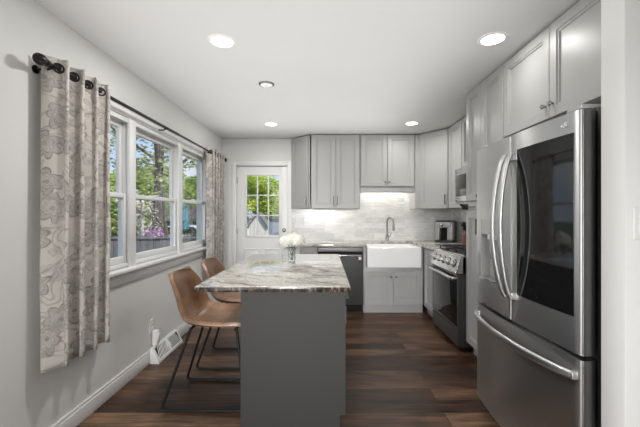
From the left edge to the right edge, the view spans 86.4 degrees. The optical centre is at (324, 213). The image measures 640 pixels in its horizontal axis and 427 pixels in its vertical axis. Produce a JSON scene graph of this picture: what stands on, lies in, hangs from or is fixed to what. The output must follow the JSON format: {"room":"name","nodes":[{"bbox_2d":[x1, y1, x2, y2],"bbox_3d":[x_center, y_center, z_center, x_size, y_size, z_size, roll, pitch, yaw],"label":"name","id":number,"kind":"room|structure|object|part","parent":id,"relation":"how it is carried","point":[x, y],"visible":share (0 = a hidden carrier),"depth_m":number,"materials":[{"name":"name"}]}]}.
{"room":"kitchen","nodes":[
{"label":"kitchen","id":0,"kind":"room"},
{"bbox_2d":[0,0,221,426],"bbox_3d":[-1.610,0.090,1.095,0.140,2.440,8.390,0,0,0],"label":"wall","id":1,"kind":"structure","parent":0,"point":[29,397],"depth_m":1.82,"materials":[{"name":"paint"}]},
{"bbox_2d":[110,110,127,270],"bbox_3d":[-1.573,-0.170,2.306,0.090,1.150,0.788,0,0,0],"label":"window","id":2,"kind":"structure","parent":1,"relation":"in","point":[120,122],"depth_m":2.63,"materials":[{"name":"white paint"}]},
{"bbox_3d":[-1.595,-0.416,2.306,0.030,0.588,0.716,0,0,0],"label":"sash","id":3,"kind":"part","parent":2,"relation":"part of","materials":[{"name":"white paint"}]},
{"bbox_3d":[-1.559,0.107,2.306,0.030,0.535,0.716,0,0,0],"label":"sash","id":4,"kind":"part","parent":2,"relation":"part of","materials":[{"name":"white paint"}]},
{"bbox_2d":[32,52,226,161],"bbox_3d":[-1.481,-0.784,3.355,0.118,0.072,3.298,0,0,0],"label":"curtain rod","id":5,"kind":"object","parent":1,"relation":"attached to","point":[38,58],"visible":0.73,"depth_m":2.08,"materials":[{"name":"brown metal"}]},
{"bbox_2d":[40,55,110,372],"bbox_3d":[-1.454,-0.004,2.042,0.107,1.677,0.517,0,0,0],"label":"curtain","id":6,"kind":"object","parent":5,"relation":"hanging from","point":[75,215],"visible":1,"depth_m":1.97,"materials":[{"name":"fabric"}]},
{"bbox_3d":[-1.452,-0.790,2.590,0.025,0.025,1.600,0,0,0],"label":"rod","id":7,"kind":"part","parent":5,"relation":"part of","materials":[{"name":"brown metal"}]},
{"bbox_3d":[-1.452,-0.790,4.145,0.020,0.020,1.550,0,0,0],"label":"rod","id":8,"kind":"part","parent":5,"relation":"part of","materials":[{"name":"brown metal"}]},
{"bbox_2d":[205,147,224,279],"bbox_3d":[-1.454,-0.004,4.572,0.098,1.677,0.598,0,0,0],"label":"curtain","id":9,"kind":"object","parent":5,"relation":"hanging from","point":[214,160],"visible":0.89,"depth_m":4.46,"materials":[{"name":"fabric"}]},
{"bbox_2d":[51,300,219,426],"bbox_3d":[-1.532,1.252,1.070,0.016,0.115,8.140,0,0,0],"label":"baseboard","id":10,"kind":"structure","parent":1,"relation":"attached to","point":[92,403],"depth_m":2.38,"materials":[{"name":"white paint"}]},
{"bbox_2d":[149,318,153,333],"bbox_3d":[-1.534,0.995,3.030,0.010,0.118,0.072,0,0,0],"label":"wall outlet","id":11,"kind":"object","parent":1,"relation":"attached to","point":[151,322],"visible":0.99,"depth_m":3.02,"materials":[{"name":"white plastic"}]},
{"bbox_2d":[127,118,182,266],"bbox_3d":[-1.528,-0.165,3.150,0.024,1.160,0.990,0,0,0],"label":"trim","id":12,"kind":"structure","parent":1,"relation":"attached to","point":[131,125],"depth_m":2.71,"materials":[{"name":"white paint"}]},
{"bbox_2d":[152,329,159,345],"bbox_3d":[-1.502,1.103,3.045,0.057,0.135,0.056,0,0,0],"label":"plug","id":13,"kind":"object","parent":1,"relation":"attached to","point":[155,333],"visible":1,"depth_m":3.02,"materials":[{"name":"white plastic"}]},
{"bbox_2d":[136,123,177,263],"bbox_3d":[-1.573,-0.170,3.150,0.090,1.150,0.900,0,0,0],"label":"window","id":14,"kind":"structure","parent":1,"relation":"in","point":[142,131],"depth_m":3.39,"materials":[{"name":"white paint"}]},
{"bbox_3d":[-1.595,-0.416,3.150,0.030,0.588,0.828,0,0,0],"label":"sash","id":15,"kind":"part","parent":14,"relation":"part of","materials":[{"name":"white paint"}]},
{"bbox_3d":[-1.559,0.107,3.150,0.030,0.535,0.828,0,0,0],"label":"sash","id":16,"kind":"part","parent":14,"relation":"part of","materials":[{"name":"white paint"}]},
{"bbox_2d":[110,100,204,155],"bbox_3d":[-1.524,-0.203,3.193,0.032,1.255,2.697,0,0,0],"label":"trim","id":17,"kind":"structure","parent":1,"relation":"attached to","point":[114,106],"depth_m":2.98,"materials":[{"name":"white paint"}]},
{"bbox_2d":[110,246,206,287],"bbox_3d":[-1.518,0.471,3.204,0.085,0.117,2.693,0,0,0],"label":"trim","id":18,"kind":"structure","parent":1,"relation":"attached to","point":[118,277],"depth_m":2.97,"materials":[{"name":"white paint"}]},
{"bbox_2d":[183,145,205,250],"bbox_3d":[-1.573,-0.170,4.037,0.090,1.150,0.875,0,0,0],"label":"window","id":19,"kind":"structure","parent":1,"relation":"in","point":[187,152],"depth_m":4.40,"materials":[{"name":"white paint"}]},
{"bbox_3d":[-1.595,-0.416,4.037,0.030,0.588,0.803,0,0,0],"label":"sash","id":20,"kind":"part","parent":19,"relation":"part of","materials":[{"name":"white paint"}]},
{"bbox_3d":[-1.559,0.107,4.037,0.030,0.535,0.803,0,0,0],"label":"sash","id":21,"kind":"part","parent":19,"relation":"part of","materials":[{"name":"white paint"}]},
{"bbox_2d":[77,302,499,426],"bbox_3d":[0.805,1.370,1.095,4.990,0.120,8.390,0,0,0],"label":"floor","id":22,"kind":"structure","parent":0,"point":[402,370],"depth_m":2.63,"materials":[{"name":"brown wood"}]},
{"bbox_2d":[150,329,182,363],"bbox_3d":[-1.483,1.240,3.220,0.080,0.140,0.500,0,0,0],"label":"floor vent","id":23,"kind":"object","parent":22,"relation":"in","point":[169,343],"visible":1,"depth_m":3.15,"materials":[{"name":"white plastic"}]},
{"bbox_2d":[161,266,240,412],"bbox_3d":[-0.798,0.854,2.460,0.576,0.907,0.489,0,0,0],"label":"bar stool","id":24,"kind":"object","parent":22,"relation":"on","point":[195,308],"visible":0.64,"depth_m":2.46,"materials":[{"name":"brown leather"}]},
{"bbox_3d":[-0.797,1.040,2.279,0.562,0.534,0.081,0,0,0],"label":"leg","id":25,"kind":"part","parent":24,"relation":"part of","materials":[{"name":"black metal"}]},
{"bbox_3d":[-0.797,1.040,2.641,0.562,0.534,0.081,0,0,0],"label":"leg","id":26,"kind":"part","parent":24,"relation":"part of","materials":[{"name":"black metal"}]},
{"bbox_2d":[196,256,240,369],"bbox_3d":[-0.798,0.854,3.075,0.576,0.907,0.489,0,0,0],"label":"bar stool","id":27,"kind":"object","parent":22,"relation":"on","point":[212,266],"visible":0.41,"depth_m":3.03,"materials":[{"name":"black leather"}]},
{"bbox_3d":[-0.797,1.040,2.894,0.562,0.534,0.081,0,0,0],"label":"leg","id":28,"kind":"part","parent":27,"relation":"part of","materials":[{"name":"black metal"}]},
{"bbox_3d":[-0.797,1.040,3.256,0.562,0.534,0.081,0,0,0],"label":"leg","id":29,"kind":"part","parent":27,"relation":"part of","materials":[{"name":"black metal"}]},
{"bbox_2d":[241,292,348,426],"bbox_3d":[-0.166,0.862,2.600,0.638,0.896,1.260,0,0,0],"label":"kitchen island","id":30,"kind":"object","parent":22,"relation":"on","point":[293,344],"visible":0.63,"depth_m":1.97,"materials":[{"name":"grey paint"}]},
{"bbox_2d":[195,254,350,291],"bbox_3d":[-0.275,0.398,2.531,0.827,0.030,1.463,0,0,0],"label":"island countertop","id":31,"kind":"structure","parent":30,"relation":"on","point":[256,272],"depth_m":2.09,"materials":[{"name":"stone"}]},
{"bbox_2d":[288,248,295,261],"bbox_3d":[-0.265,0.330,2.760,0.062,0.105,0.062,0,0,0],"label":"glass vase","id":32,"kind":"object","parent":31,"relation":"on","point":[291,252],"visible":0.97,"depth_m":2.73,"materials":[{"name":"clear glass"}]},
{"bbox_2d":[279,236,293,249],"bbox_3d":[-0.304,0.271,2.755,0.126,0.196,0.121,0,0,0],"label":"hydrangea","id":33,"kind":"object","parent":32,"relation":"in","point":[283,241],"visible":0.87,"depth_m":2.71,"materials":[{"name":"white plant"}]},
{"bbox_2d":[286,232,296,250],"bbox_3d":[-0.264,0.258,2.795,0.121,0.221,0.128,0,0,0],"label":"hydrangea","id":34,"kind":"object","parent":32,"relation":"in","point":[289,234],"visible":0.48,"depth_m":2.76,"materials":[{"name":"white plant"}]},
{"bbox_2d":[289,234,304,249],"bbox_3d":[-0.221,0.263,2.757,0.133,0.211,0.131,0,0,18],"label":"hydrangea","id":35,"kind":"object","parent":32,"relation":"in","point":[298,238],"visible":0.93,"depth_m":2.71,"materials":[{"name":"white plant"}]},
{"bbox_2d":[300,247,317,253],"bbox_3d":[-0.212,0.874,4.802,0.235,0.872,0.671,0,0,0],"label":"base cabinet","id":36,"kind":"object","parent":22,"relation":"on","point":[303,250],"visible":0.23,"depth_m":4.50,"materials":[{"name":"grey paint"}]},
{"bbox_2d":[318,247,362,311],"bbox_3d":[0.210,0.876,4.789,0.600,0.868,0.662,0,0,0],"label":"dishwasher","id":37,"kind":"object","parent":22,"relation":"on","point":[351,258],"visible":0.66,"depth_m":4.50,"materials":[{"name":"grey metal"}]},
{"bbox_3d":[0.210,0.470,4.518,0.594,0.056,0.045,0,0,0],"label":"control panel","id":38,"kind":"part","parent":37,"relation":"part of","materials":[{"name":"grey metal"}]},
{"bbox_3d":[0.210,0.865,4.518,0.594,0.660,0.045,0,0,0],"label":"door","id":39,"kind":"part","parent":37,"relation":"part of","materials":[{"name":"grey metal"}]},
{"bbox_2d":[362,244,422,312],"bbox_3d":[0.910,0.874,4.804,0.790,0.872,0.667,0,0,0],"label":"base cabinet","id":40,"kind":"object","parent":22,"relation":"on","point":[385,290],"visible":0.9,"depth_m":4.52,"materials":[{"name":"grey paint"}]},
{"bbox_3d":[0.720,0.982,4.510,0.373,0.440,0.020,0,0,0],"label":"door","id":41,"kind":"part","parent":40,"relation":"part of","materials":[{"name":"grey paint"}]},
{"bbox_3d":[1.100,0.982,4.510,0.374,0.440,0.020,0,0,0],"label":"door","id":42,"kind":"part","parent":40,"relation":"part of","materials":[{"name":"grey paint"}]},
{"bbox_2d":[423,247,433,316],"bbox_3d":[1.615,0.874,4.559,0.621,0.872,1.149,0,0,0],"label":"base cabinet","id":43,"kind":"object","parent":22,"relation":"on","point":[427,273],"visible":0.24,"depth_m":4.36,"materials":[{"name":"grey paint"}]},
{"bbox_2d":[297,240,461,250],"bbox_3d":[0.777,0.415,4.554,2.274,0.038,1.139,0,0,0],"label":"countertop","id":44,"kind":"structure","parent":43,"relation":"on","point":[429,244],"depth_m":4.74,"materials":[{"name":"stone"}]},
{"bbox_2d":[385,217,394,240],"bbox_3d":[0.968,0.218,4.974,0.074,0.356,0.196,0,0,-30],"label":"kitchen faucet","id":45,"kind":"object","parent":44,"relation":"on","point":[388,218],"visible":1,"depth_m":5.01,"materials":[{"name":"silver metal"}]},
{"bbox_3d":[0.958,0.173,4.962,0.023,0.266,0.173,0,0,-26],"label":"spout","id":46,"kind":"part","parent":45,"relation":"part of","materials":[{"name":"silver metal"}]},
{"bbox_2d":[366,244,420,267],"bbox_3d":[0.910,0.568,4.702,0.700,0.260,0.507,0,0,0],"label":"farmhouse sink","id":47,"kind":"object","parent":44,"relation":"in","point":[377,255],"visible":0.96,"depth_m":4.45,"materials":[{"name":"white ceramic"}]},
{"bbox_2d":[435,220,456,242],"bbox_3d":[1.719,0.243,4.835,0.236,0.305,0.298,0,0,36],"label":"coffee maker","id":48,"kind":"object","parent":44,"relation":"on","point":[445,230],"visible":1,"depth_m":4.77,"materials":[{"name":"silver plastic"}]},
{"bbox_3d":[1.728,0.101,4.848,0.233,0.020,0.255,0,0,36],"label":"lid","id":49,"kind":"part","parent":48,"relation":"part of","materials":[{"name":"black plastic"}]},
{"bbox_2d":[462,234,465,243],"bbox_3d":[1.725,0.321,4.130,0.120,0.150,0.120,0,0,0],"label":"utensil crock","id":50,"kind":"object","parent":44,"relation":"on","point":[463,235],"visible":0.23,"depth_m":4.10,"materials":[{"name":"brown"}]},
{"bbox_2d":[428,244,472,351],"bbox_3d":[1.550,0.831,3.592,0.719,0.959,0.765,0,0,0],"label":"gas range","id":51,"kind":"object","parent":22,"relation":"on","point":[449,260],"visible":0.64,"depth_m":3.42,"materials":[{"name":"silver metal"}]},
{"bbox_3d":[1.224,0.610,3.592,0.067,0.029,0.724,0,0,0],"label":"handle","id":52,"kind":"part","parent":51,"relation":"part of","materials":[{"name":"silver metal"}]},
{"bbox_3d":[1.258,0.828,3.592,0.007,0.475,0.725,0,0,0],"label":"black glass","id":53,"kind":"part","parent":51,"relation":"part of","materials":[{"name":"black glass"}]},
{"bbox_3d":[1.278,0.835,3.592,0.044,0.520,0.757,0,0,0],"label":"oven door","id":54,"kind":"part","parent":51,"relation":"part of","materials":[{"name":"silver metal"}]},
{"bbox_3d":[1.278,1.180,3.592,0.044,0.150,0.757,0,0,0],"label":"drawer","id":55,"kind":"part","parent":51,"relation":"part of","materials":[{"name":"silver metal"}]},
{"bbox_3d":[1.280,0.480,3.592,0.100,0.171,0.765,0,0,0],"label":"control panel","id":56,"kind":"part","parent":51,"relation":"part of","materials":[{"name":"silver metal"}]},
{"bbox_2d":[439,247,465,256],"bbox_3d":[1.610,0.397,3.592,0.600,0.016,0.765,0,0,0],"label":"cooktop","id":57,"kind":"object","parent":51,"relation":"in","point":[444,249],"depth_m":3.54,"materials":[{"name":"black metal"}]},
{"bbox_2d":[466,65,503,355],"bbox_3d":[1.611,0.090,2.873,0.633,2.439,0.664,0,0,0],"label":"pantry cabinet","id":58,"kind":"object","parent":22,"relation":"on","point":[485,102],"visible":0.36,"depth_m":3.06,"materials":[{"name":"grey paint"}]},
{"bbox_2d":[460,204,474,209],"bbox_3d":[1.304,-0.067,3.096,0.075,0.050,0.212,0,0,0],"label":"hook","id":59,"kind":"object","parent":58,"relation":"attached to","point":[463,207],"visible":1,"depth_m":3.18,"materials":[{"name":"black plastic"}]},
{"bbox_3d":[1.340,0.585,3.054,0.020,1.220,0.294,0,0,0],"label":"door","id":60,"kind":"part","parent":58,"relation":"part of","materials":[{"name":"grey paint"}]},
{"bbox_3d":[1.340,-0.618,3.054,0.020,0.995,0.294,0,0,0],"label":"door","id":61,"kind":"part","parent":58,"relation":"part of","materials":[{"name":"grey paint"}]},
{"bbox_3d":[1.313,0.110,2.935,0.036,0.130,0.015,0,0,0],"label":"handle","id":62,"kind":"part","parent":58,"relation":"part of","materials":[{"name":"silver metal"}]},
{"bbox_3d":[1.340,-0.618,2.724,0.020,0.995,0.358,0,0,0],"label":"door","id":63,"kind":"part","parent":58,"relation":"part of","materials":[{"name":"grey paint"}]},
{"bbox_2d":[475,104,600,426],"bbox_3d":[1.414,0.427,1.853,0.992,1.765,0.951,0,0,0],"label":"refrigerator","id":64,"kind":"object","parent":22,"relation":"on","point":[538,312],"visible":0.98,"depth_m":1.59,"materials":[{"name":"grey metal"}]},
{"bbox_3d":[1.054,0.075,2.092,0.083,1.000,0.472,0,0,0],"label":"door","id":65,"kind":"part","parent":64,"relation":"part of","materials":[{"name":"silver metal"}]},
{"bbox_3d":[0.966,0.068,1.887,0.099,0.781,0.041,0,0,13],"label":"handle","id":66,"kind":"part","parent":64,"relation":"part of","materials":[{"name":"silver metal"}]},
{"bbox_3d":[0.967,0.068,1.819,0.098,0.781,0.041,0,0,-9],"label":"handle","id":67,"kind":"part","parent":64,"relation":"part of","materials":[{"name":"silver metal"}]},
{"bbox_3d":[1.054,0.910,1.853,0.083,0.630,0.951,0,0,0],"label":"freezer drawer","id":68,"kind":"part","parent":64,"relation":"part of","materials":[{"name":"silver metal"}]},
{"bbox_3d":[1.052,0.043,1.601,0.085,0.763,0.378,0,0,0],"label":"glass panel","id":69,"kind":"part","parent":64,"relation":"part of","materials":[{"name":"black glass"}]},
{"bbox_3d":[1.054,0.075,1.613,0.083,1.000,0.472,0,0,0],"label":"door","id":70,"kind":"part","parent":64,"relation":"part of","materials":[{"name":"silver metal"}]},
{"bbox_2d":[34,0,579,138],"bbox_3d":[0.805,-1.255,1.095,4.990,0.250,8.390,0,0,0],"label":"ceiling","id":71,"kind":"structure","parent":0,"point":[335,67],"depth_m":2.39,"materials":[{"name":"paint"}]},
{"bbox_2d":[207,34,236,47],"bbox_3d":[-0.670,-1.127,2.230,0.184,0.007,0.184,0,0,0],"label":"recessed light","id":72,"kind":"object","parent":71,"relation":"in","point":[218,40],"visible":1,"depth_m":2.22,"materials":[{"name":"white plastic"}]},
{"bbox_2d":[258,81,273,87],"bbox_3d":[-0.505,-1.121,2.965,0.136,0.017,0.136,0,0,0],"label":"recessed light","id":73,"kind":"object","parent":71,"relation":"in","point":[266,84],"visible":1,"depth_m":2.94,"materials":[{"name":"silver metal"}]},
{"bbox_2d":[264,122,277,125],"bbox_3d":[-0.670,-1.127,4.280,0.184,0.007,0.184,0,0,0],"label":"recessed light","id":74,"kind":"object","parent":71,"relation":"in","point":[265,123],"visible":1,"depth_m":4.26,"materials":[{"name":"white plastic"}]},
{"bbox_2d":[404,121,418,124],"bbox_3d":[1.085,-1.127,4.240,0.184,0.007,0.184,0,0,0],"label":"recessed light","id":75,"kind":"object","parent":71,"relation":"in","point":[409,122],"visible":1,"depth_m":4.24,"materials":[{"name":"white plastic"}]},
{"bbox_2d":[477,31,508,45],"bbox_3d":[1.085,-1.127,2.200,0.184,0.007,0.184,0,0,0],"label":"recessed light","id":76,"kind":"object","parent":71,"relation":"in","point":[493,38],"visible":1,"depth_m":2.19,"materials":[{"name":"white plastic"}]},
{"bbox_2d":[222,139,451,268],"bbox_3d":[0.255,0.090,5.203,3.590,2.440,0.154,0,0,0],"label":"wall","id":77,"kind":"structure","parent":0,"point":[368,222],"depth_m":5.13,"materials":[{"name":"tile"}]},
{"bbox_2d":[237,166,286,262],"bbox_3d":[-0.947,0.288,5.144,0.772,2.019,0.110,0,0,0],"label":"door","id":78,"kind":"structure","parent":77,"relation":"in","point":[247,245],"depth_m":5.15,"materials":[{"name":"white paint"}]},
{"bbox_3d":[-1.093,0.815,5.153,0.245,0.590,0.012,0,0,0],"label":"panel","id":79,"kind":"part","parent":78,"relation":"part of","materials":[{"name":"white paint"}]},
{"bbox_3d":[-0.932,-0.130,5.150,0.555,0.970,0.014,0,0,0],"label":"glass frame","id":80,"kind":"part","parent":78,"relation":"part of","materials":[{"name":"clear glass"}]},
{"bbox_2d":[247,176,278,234],"bbox_3d":[-0.932,-0.130,5.167,0.495,0.910,0.036,0,0,0],"label":"window grille","id":81,"kind":"object","parent":78,"relation":"attached to","point":[257,195],"depth_m":5.15,"materials":[{"name":"white paint"}]},
{"bbox_3d":[-0.789,0.815,5.153,0.245,0.590,0.012,0,0,0],"label":"panel","id":82,"kind":"part","parent":78,"relation":"part of","materials":[{"name":"white paint"}]},
{"bbox_2d":[232,161,291,265],"bbox_3d":[-0.941,0.260,5.200,0.900,2.101,0.160,0,0,0],"label":"trim","id":83,"kind":"structure","parent":77,"relation":"attached to","point":[235,164],"depth_m":5.12,"materials":[{"name":"white paint"}]},
{"bbox_2d":[291,135,310,208],"bbox_3d":[-0.351,-0.602,4.976,0.289,1.054,0.324,0,0,0],"label":"upper cabinet","id":84,"kind":"object","parent":77,"relation":"attached to","point":[300,146],"visible":1,"depth_m":4.96,"materials":[{"name":"grey paint"}]},
{"bbox_2d":[322,218,326,225],"bbox_3d":[-0.005,0.115,5.120,0.072,0.118,0.010,0,0,0],"label":"wall outlet","id":85,"kind":"object","parent":77,"relation":"attached to","point":[324,220],"visible":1,"depth_m":5.12,"materials":[{"name":"white plastic"}]},
{"bbox_2d":[311,135,359,209],"bbox_3d":[0.155,-0.598,4.956,0.688,1.063,0.363,0,0,0],"label":"upper cabinet","id":86,"kind":"object","parent":77,"relation":"attached to","point":[335,159],"visible":1,"depth_m":4.83,"materials":[{"name":"grey paint"}]},
{"bbox_3d":[-0.011,-0.597,4.820,0.333,1.037,0.020,0,0,0],"label":"door","id":87,"kind":"part","parent":86,"relation":"part of","materials":[{"name":"grey paint"}]},
{"bbox_3d":[0.328,-0.597,4.820,0.331,1.037,0.020,0,0,0],"label":"door","id":88,"kind":"part","parent":86,"relation":"part of","materials":[{"name":"grey paint"}]},
{"bbox_2d":[360,135,414,192],"bbox_3d":[0.890,-0.716,4.960,0.773,0.827,0.357,0,0,0],"label":"upper cabinet","id":89,"kind":"object","parent":77,"relation":"attached to","point":[387,162],"visible":0.95,"depth_m":4.83,"materials":[{"name":"grey paint"}]},
{"bbox_3d":[0.699,-0.754,4.820,0.368,0.722,0.020,0,0,0],"label":"door","id":90,"kind":"part","parent":89,"relation":"part of","materials":[{"name":"grey paint"}]},
{"bbox_3d":[1.077,-0.754,4.820,0.375,0.722,0.020,0,0,0],"label":"door","id":91,"kind":"part","parent":89,"relation":"part of","materials":[{"name":"grey paint"}]},
{"bbox_2d":[430,216,434,223],"bbox_3d":[1.620,0.095,5.120,0.072,0.118,0.010,0,0,0],"label":"wall outlet","id":92,"kind":"object","parent":77,"relation":"attached to","point":[432,218],"visible":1,"depth_m":5.12,"materials":[{"name":"white plastic"}]},
{"bbox_2d":[601,0,639,426],"bbox_3d":[2.146,0.090,1.295,2.108,2.440,0.110,0,0,0],"label":"wall partition","id":93,"kind":"structure","parent":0,"point":[620,19],"depth_m":1.26,"materials":[{"name":"paint"}]},
{"bbox_2d":[632,207,639,239],"bbox_3d":[1.155,0.035,1.234,0.072,0.118,0.009,0,0,0],"label":"switch plate","id":94,"kind":"object","parent":93,"relation":"attached to","point":[635,210],"visible":1,"depth_m":1.23,"materials":[{"name":"white plastic"}]},
{"bbox_3d":[1.990,0.090,3.245,0.120,2.440,3.790,0,0,0],"label":"wall","id":95,"kind":"structure","parent":0,"visible":0},
{"bbox_2d":[452,209,467,241],"bbox_3d":[1.923,0.160,4.168,0.012,0.700,1.916,0,0,0],"label":"wall","id":96,"kind":"structure","parent":95,"relation":"attached to","point":[459,215],"depth_m":4.84,"materials":[{"name":"paint"}]},
{"bbox_2d":[410,129,460,208],"bbox_3d":[1.604,-0.602,4.790,0.648,1.054,0.696,0,0,0],"label":"upper cabinet","id":97,"kind":"object","parent":96,"relation":"attached to","point":[431,148],"visible":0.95,"depth_m":4.66,"materials":[{"name":"grey paint"}]},
{"bbox_3d":[1.480,-0.597,4.624,0.020,1.037,0.436,0,0,-37],"label":"door","id":98,"kind":"part","parent":97,"relation":"part of","materials":[{"name":"grey paint"}]},
{"bbox_2d":[448,119,461,207],"bbox_3d":[1.769,-0.598,4.220,0.318,1.063,0.430,0,0,0],"label":"upper cabinet","id":99,"kind":"object","parent":96,"relation":"attached to","point":[455,131],"visible":0.28,"depth_m":4.30,"materials":[{"name":"grey paint"}]},
{"bbox_2d":[462,116,465,166],"bbox_3d":[1.754,-0.830,3.607,0.347,0.599,0.783,0,0,0],"label":"upper cabinet","id":100,"kind":"object","parent":95,"relation":"attached to","point":[464,118],"visible":0.06,"depth_m":3.94,"materials":[{"name":"grey paint"}]},
{"bbox_2d":[455,166,467,204],"bbox_3d":[1.702,-0.316,3.607,0.451,0.412,0.755,0,0,0],"label":"microwave oven","id":101,"kind":"object","parent":100,"relation":"attached to","point":[460,174],"visible":0.18,"depth_m":3.81,"materials":[{"name":"silver metal"}]},
{"bbox_2d":[504,0,600,137],"bbox_3d":[1.615,-0.847,1.946,0.627,0.564,1.180,0,0,0],"label":"upper cabinet","id":102,"kind":"object","parent":95,"relation":"attached to","point":[558,71],"visible":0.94,"depth_m":1.96,"materials":[{"name":"grey paint"}]},
{"bbox_3d":[1.340,-0.842,2.277,0.020,0.547,0.511,0,0,0],"label":"door","id":103,"kind":"part","parent":102,"relation":"part of","materials":[{"name":"grey paint"}]},
{"bbox_3d":[1.340,-0.842,1.760,0.020,0.547,0.515,0,0,0],"label":"door","id":104,"kind":"part","parent":102,"relation":"part of","materials":[{"name":"grey paint"}]},
{"label":"outside","id":105,"kind":"structure","parent":0,"visible":0},
{"bbox_3d":[-15.000,2.060,35.000,110.000,0.300,110.000,0,0,0],"label":"ground","id":106,"kind":"structure","parent":105,"visible":0},
{"bbox_2d":[110,188,162,236],"bbox_3d":[-4.963,0.583,9.001,1.312,2.676,1.151,0,0,25],"label":"tree","id":107,"kind":"object","parent":106,"relation":"on","point":[141,233],"visible":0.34,"depth_m":8.96,"materials":[{"name":"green plant"}]},
{"bbox_2d":[110,166,169,236],"bbox_3d":[-13.435,-0.644,21.995,6.464,5.120,4.712,0,0,0],"label":"tree","id":108,"kind":"object","parent":106,"relation":"on","point":[139,185],"visible":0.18,"depth_m":21.50,"materials":[{"name":"green plant"}]},
{"bbox_2d":[110,125,195,232],"bbox_3d":[-5.058,-2.176,10.824,5.446,8.176,4.039,0,0,20],"label":"tree","id":109,"kind":"object","parent":106,"relation":"on","point":[158,156],"visible":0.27,"depth_m":10.88,"materials":[{"name":"green plant"}]},
{"bbox_2d":[110,237,195,257],"bbox_3d":[-3.381,1.200,7.580,3.040,1.420,0.180,0,0,-5],"label":"fence","id":110,"kind":"object","parent":106,"relation":"on","point":[142,243],"visible":0.02,"depth_m":7.47,"materials":[{"name":"grey wood"}]},
{"bbox_3d":[-3.378,1.060,7.540,3.040,1.100,0.100,0,0,-5],"label":"rail","id":111,"kind":"part","parent":110,"relation":"part of","materials":[{"name":"grey wood"}]},
{"bbox_2d":[136,175,169,230],"bbox_3d":[-14.714,-0.663,26.150,6.337,5.168,4.651,0,0,0],"label":"tree","id":112,"kind":"object","parent":106,"relation":"on","point":[167,187],"visible":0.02,"depth_m":26.11,"materials":[{"name":"green plant"}]},
{"bbox_2d":[144,224,169,236],"bbox_3d":[-5.098,1.113,10.005,1.010,1.610,1.114,0,0,20],"label":"shrub","id":113,"kind":"object","parent":106,"relation":"on","point":[161,232],"visible":0.13,"depth_m":10.02,"materials":[{"name":"purple plant"}]},
{"bbox_2d":[140,164,188,230],"bbox_3d":[-14.981,-1.138,29.030,6.290,6.110,4.991,0,0,0],"label":"tree","id":114,"kind":"object","parent":106,"relation":"on","point":[184,198],"visible":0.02,"depth_m":28.73,"materials":[{"name":"green plant"}]},
{"bbox_2d":[136,174,195,236],"bbox_3d":[-3.899,0.473,8.349,1.890,2.887,1.006,0,0,0],"label":"sapling","id":115,"kind":"object","parent":106,"relation":"on","point":[165,227],"visible":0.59,"depth_m":8.27,"materials":[{"name":"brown plant"}]},
{"bbox_2d":[163,176,195,225],"bbox_3d":[-15.076,-1.062,33.103,6.302,5.952,4.666,0,0,0],"label":"tree","id":116,"kind":"object","parent":106,"relation":"on","point":[190,191],"visible":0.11,"depth_m":32.82,"materials":[{"name":"green plant"}]},
{"bbox_2d":[168,225,195,236],"bbox_3d":[-7.258,1.250,17.980,3.886,1.319,1.640,0,0,0],"label":"parked car","id":117,"kind":"object","parent":106,"relation":"on","point":[191,227],"visible":0.06,"depth_m":17.18,"materials":[{"name":"silver metal"}]},
{"bbox_2d":[183,204,188,235],"bbox_3d":[-6.158,0.735,15.000,0.500,2.350,0.500,0,0,0],"label":"patio umbrella","id":118,"kind":"object","parent":106,"relation":"on","point":[185,215],"visible":0.34,"depth_m":14.90,"materials":[{"name":"teal fabric"}]},
{"bbox_2d":[183,174,195,207],"bbox_3d":[-15.300,-1.306,38.467,5.059,6.451,5.407,0,0,35],"label":"tree","id":119,"kind":"object","parent":106,"relation":"on","point":[192,181],"visible":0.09,"depth_m":37.70,"materials":[{"name":"green plant"}]},
{"bbox_2d":[183,231,195,242],"bbox_3d":[-3.641,1.200,9.508,1.244,1.446,0.989,0,0,0],"label":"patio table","id":120,"kind":"object","parent":106,"relation":"on","point":[193,232],"visible":0.06,"depth_m":9.38,"materials":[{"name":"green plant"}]},
{"bbox_2d":[187,206,255,234],"bbox_3d":[-7.770,0.360,26.000,5.000,3.100,4.600,0,0,0],"label":"house","id":121,"kind":"structure","parent":106,"relation":"on","point":[192,219],"depth_m":24.00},
{"bbox_2d":[247,182,264,213],"bbox_3d":[-8.997,-1.130,38.401,5.160,6.516,3.588,0,0,0],"label":"tree","id":122,"kind":"object","parent":106,"relation":"on","point":[249,198],"visible":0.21,"depth_m":37.80,"materials":[{"name":"green plant"}]},
{"bbox_2d":[247,176,266,211],"bbox_3d":[-7.850,-1.477,39.633,5.166,6.774,4.130,0,0,0],"label":"tree","id":123,"kind":"object","parent":106,"relation":"on","point":[249,178],"visible":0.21,"depth_m":38.24,"materials":[{"name":"green plant"}]},
{"bbox_2d":[247,212,267,234],"bbox_3d":[-4.290,0.900,22.690,1.440,2.020,1.620,0,0,0],"label":"garden shed","id":124,"kind":"object","parent":106,"relation":"on","point":[262,220],"visible":0.55,"depth_m":22.00,"materials":[{"name":"white"}]},
{"bbox_3d":[-4.290,1.310,21.990,0.440,1.100,0.020,0,0,0],"label":"door","id":125,"kind":"part","parent":124,"relation":"part of","materials":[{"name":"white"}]},
{"bbox_2d":[252,176,278,217],"bbox_3d":[-5.904,-1.242,38.035,4.835,6.562,3.397,0,0,0],"label":"tree","id":126,"kind":"object","parent":106,"relation":"on","point":[273,202],"visible":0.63,"depth_m":37.29,"materials":[{"name":"green plant"}]},
{"bbox_2d":[267,218,278,234],"bbox_3d":[-1.910,1.070,19.900,2.580,1.680,2.000,0,0,0],"label":"shed","id":127,"kind":"object","parent":106,"relation":"on","point":[273,222],"visible":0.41,"depth_m":19.00,"materials":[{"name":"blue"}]}
]}

